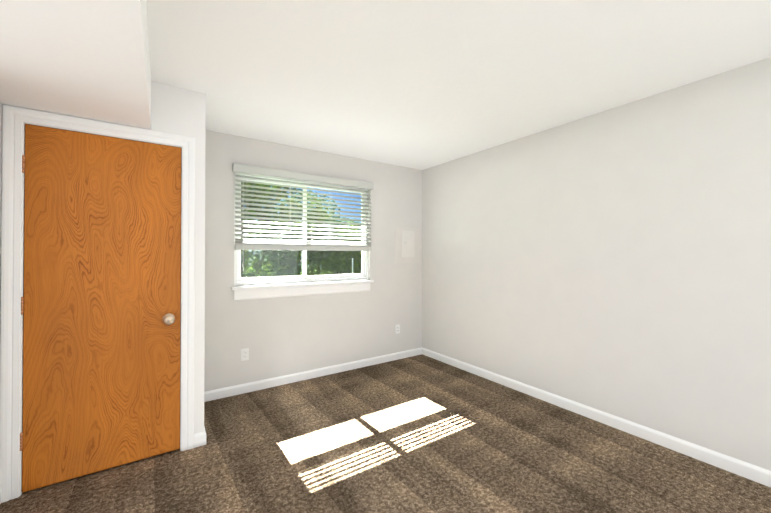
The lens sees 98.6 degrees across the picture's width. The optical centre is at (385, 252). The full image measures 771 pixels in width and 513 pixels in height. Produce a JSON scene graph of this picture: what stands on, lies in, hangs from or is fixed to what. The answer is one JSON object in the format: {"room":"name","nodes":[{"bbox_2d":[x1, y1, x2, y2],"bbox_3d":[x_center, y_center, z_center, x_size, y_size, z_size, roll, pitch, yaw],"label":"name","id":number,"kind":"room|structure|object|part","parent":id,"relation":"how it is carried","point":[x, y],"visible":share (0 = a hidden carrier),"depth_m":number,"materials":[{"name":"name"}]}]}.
{"room":"empty bedroom","nodes":[
{"label":"empty bedroom","id":0,"kind":"room"},
{"bbox_2d":[0,102,1,329],"bbox_3d":[-1.257,0.099,0.453,0.150,2.450,4.620,0,-1,-34],"label":"wall","id":1,"kind":"structure","parent":0,"point":[0,197],"depth_m":1.77,"materials":[{"name":"paint"}]},
{"bbox_2d":[0,0,150,129],"bbox_3d":[-0.754,-0.966,0.433,0.653,0.320,3.711,0,-1,-34],"label":"soffit","id":2,"kind":"structure","parent":0,"point":[88,59],"depth_m":1.38,"materials":[{"name":"white paint"}]},
{"bbox_2d":[20,81,205,433],"bbox_3d":[-1.696,0.112,2.098,0.965,2.450,0.115,0,-1,-34],"label":"wall","id":3,"kind":"structure","parent":0,"point":[178,110],"depth_m":2.29,"materials":[{"name":"paint"}]},
{"bbox_2d":[0,104,194,502],"bbox_3d":[-1.716,0.273,2.073,0.901,2.127,0.134,0,-1,-34],"label":"door frame","id":4,"kind":"structure","parent":3,"relation":"attached to","point":[14,118],"depth_m":1.81,"materials":[{"name":"white wood"}]},
{"bbox_2d":[20,124,180,492],"bbox_3d":[-1.684,0.307,2.018,0.750,2.033,0.107,0,-1,-34],"label":"door","id":5,"kind":"structure","parent":3,"relation":"in","point":[102,298],"depth_m":2.00,"materials":[{"name":"brown wood"}]},
{"bbox_3d":[-1.996,0.277,1.822,0.013,1.624,0.013,0,-1,-34],"label":"door hinges","id":6,"kind":"part","parent":5,"relation":"part of","materials":[{"name":"silver metal"}]},
{"bbox_3d":[-1.413,0.444,2.193,0.105,0.073,0.096,0,-1,-34],"label":"door knob","id":7,"kind":"part","parent":5,"relation":"part of","materials":[{"name":"silver metal"}]},
{"bbox_2d":[196,427,205,445],"bbox_3d":[-1.461,1.296,2.610,0.018,0.088,0.742,0,-1,-34],"label":"baseboard","id":8,"kind":"structure","parent":3,"relation":"attached to","point":[202,435],"depth_m":2.29,"materials":[{"name":"white wood"}]},
{"bbox_2d":[204,130,421,391],"bbox_3d":[-1.042,0.122,3.477,3.893,2.450,0.150,0,-1,-34],"label":"wall","id":9,"kind":"structure","parent":0,"point":[280,336],"depth_m":3.52,"materials":[{"name":"paint"}]},
{"bbox_2d":[241,348,248,360],"bbox_3d":[-1.343,0.980,3.170,0.070,0.114,0.010,0,-1,-34],"label":"electrical outlet","id":10,"kind":"object","parent":9,"relation":"attached to","point":[244,354],"visible":1,"depth_m":3.17,"materials":[{"name":"white plastic"}]},
{"bbox_2d":[231,171,373,300],"bbox_3d":[-0.828,-0.160,3.575,1.548,1.244,0.180,0,-1,-34],"label":"window","id":11,"kind":"structure","parent":9,"relation":"in","point":[277,279],"depth_m":3.50,"materials":[{"name":"white plastic"}]},
{"bbox_2d":[232,163,372,277],"bbox_3d":[-0.792,-0.261,3.523,1.532,1.119,0.057,0,-1,-34],"label":"blind","id":12,"kind":"object","parent":11,"relation":"attached to","point":[243,244],"visible":0.98,"depth_m":3.44,"materials":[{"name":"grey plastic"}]},
{"bbox_2d":[204,348,419,401],"bbox_3d":[-0.606,1.305,3.664,2.605,0.088,0.013,0,-1,-34],"label":"baseboard","id":13,"kind":"structure","parent":9,"relation":"attached to","point":[220,393],"depth_m":3.47,"materials":[{"name":"white wood"}]},
{"bbox_2d":[395,324,399,333],"bbox_3d":[0.154,0.973,4.183,0.070,0.114,0.010,0,-1,-34],"label":"electrical outlet","id":14,"kind":"object","parent":9,"relation":"attached to","point":[397,329],"visible":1,"depth_m":4.18,"materials":[{"name":"white plastic"}]},
{"bbox_2d":[396,227,419,262],"bbox_3d":[0.296,-0.088,4.282,0.390,0.454,0.018,0,-1,-34],"label":"electrical panel","id":15,"kind":"object","parent":9,"relation":"attached to","point":[407,245],"visible":1,"depth_m":4.27,"materials":[{"name":"paint"}]},
{"bbox_2d":[0,354,770,512],"bbox_3d":[0.252,1.392,1.553,3.893,0.120,4.770,0,-1,-34],"label":"floor","id":16,"kind":"structure","parent":0,"point":[421,433],"depth_m":2.10,"materials":[{"name":"carpet"}]},
{"bbox_2d":[147,0,770,169],"bbox_3d":[0.252,-1.193,1.573,3.893,0.150,4.770,0,-1,-34],"label":"ceiling","id":17,"kind":"structure","parent":0,"point":[420,84],"depth_m":1.94,"materials":[{"name":"white paint"}]},
{"bbox_2d":[422,57,770,470],"bbox_3d":[1.844,0.115,2.549,0.150,2.450,4.620,0,-1,-34],"label":"wall","id":18,"kind":"structure","parent":0,"point":[615,261],"depth_m":2.46,"materials":[{"name":"paint"}]},
{"bbox_2d":[420,347,770,486],"bbox_3d":[1.735,1.296,2.556,0.013,0.088,4.470,0,-1,-34],"label":"baseboard","id":19,"kind":"structure","parent":18,"relation":"attached to","point":[760,475],"depth_m":2.45,"materials":[{"name":"white wood"}]},
{"label":"outside","id":20,"kind":"structure","parent":0,"visible":0},
{"bbox_3d":[-17.954,4.909,44.299,100.000,0.100,86.470,0,-1,-34],"label":"ground","id":21,"kind":"structure","parent":20,"visible":0},
{"bbox_2d":[241,182,327,277],"bbox_3d":[-4.329,0.490,10.314,5.525,8.242,3.581,0,-1,-34],"label":"tree","id":22,"kind":"object","parent":21,"relation":"on","point":[257,267],"depth_m":10.18,"materials":[{"name":"green plant"}]},
{"bbox_2d":[246,258,324,275],"bbox_3d":[-3.596,2.382,18.192,17.722,4.579,3.316,0,-1,-41],"label":"tree","id":23,"kind":"object","parent":21,"relation":"on","point":[275,272],"depth_m":16.50,"materials":[{"name":"green plant"}]},
{"bbox_2d":[263,191,360,275],"bbox_3d":[-2.461,1.127,13.409,5.531,7.027,3.593,0,-1,-34],"label":"tree","id":24,"kind":"object","parent":21,"relation":"on","point":[338,262],"depth_m":12.48,"materials":[{"name":"green plant"}]},
{"bbox_2d":[327,224,360,274],"bbox_3d":[-0.691,1.651,16.462,5.443,6.006,3.654,0,-1,-34],"label":"tree","id":25,"kind":"object","parent":21,"relation":"on","point":[347,253],"depth_m":14.85,"materials":[{"name":"green plant"}]}
]}

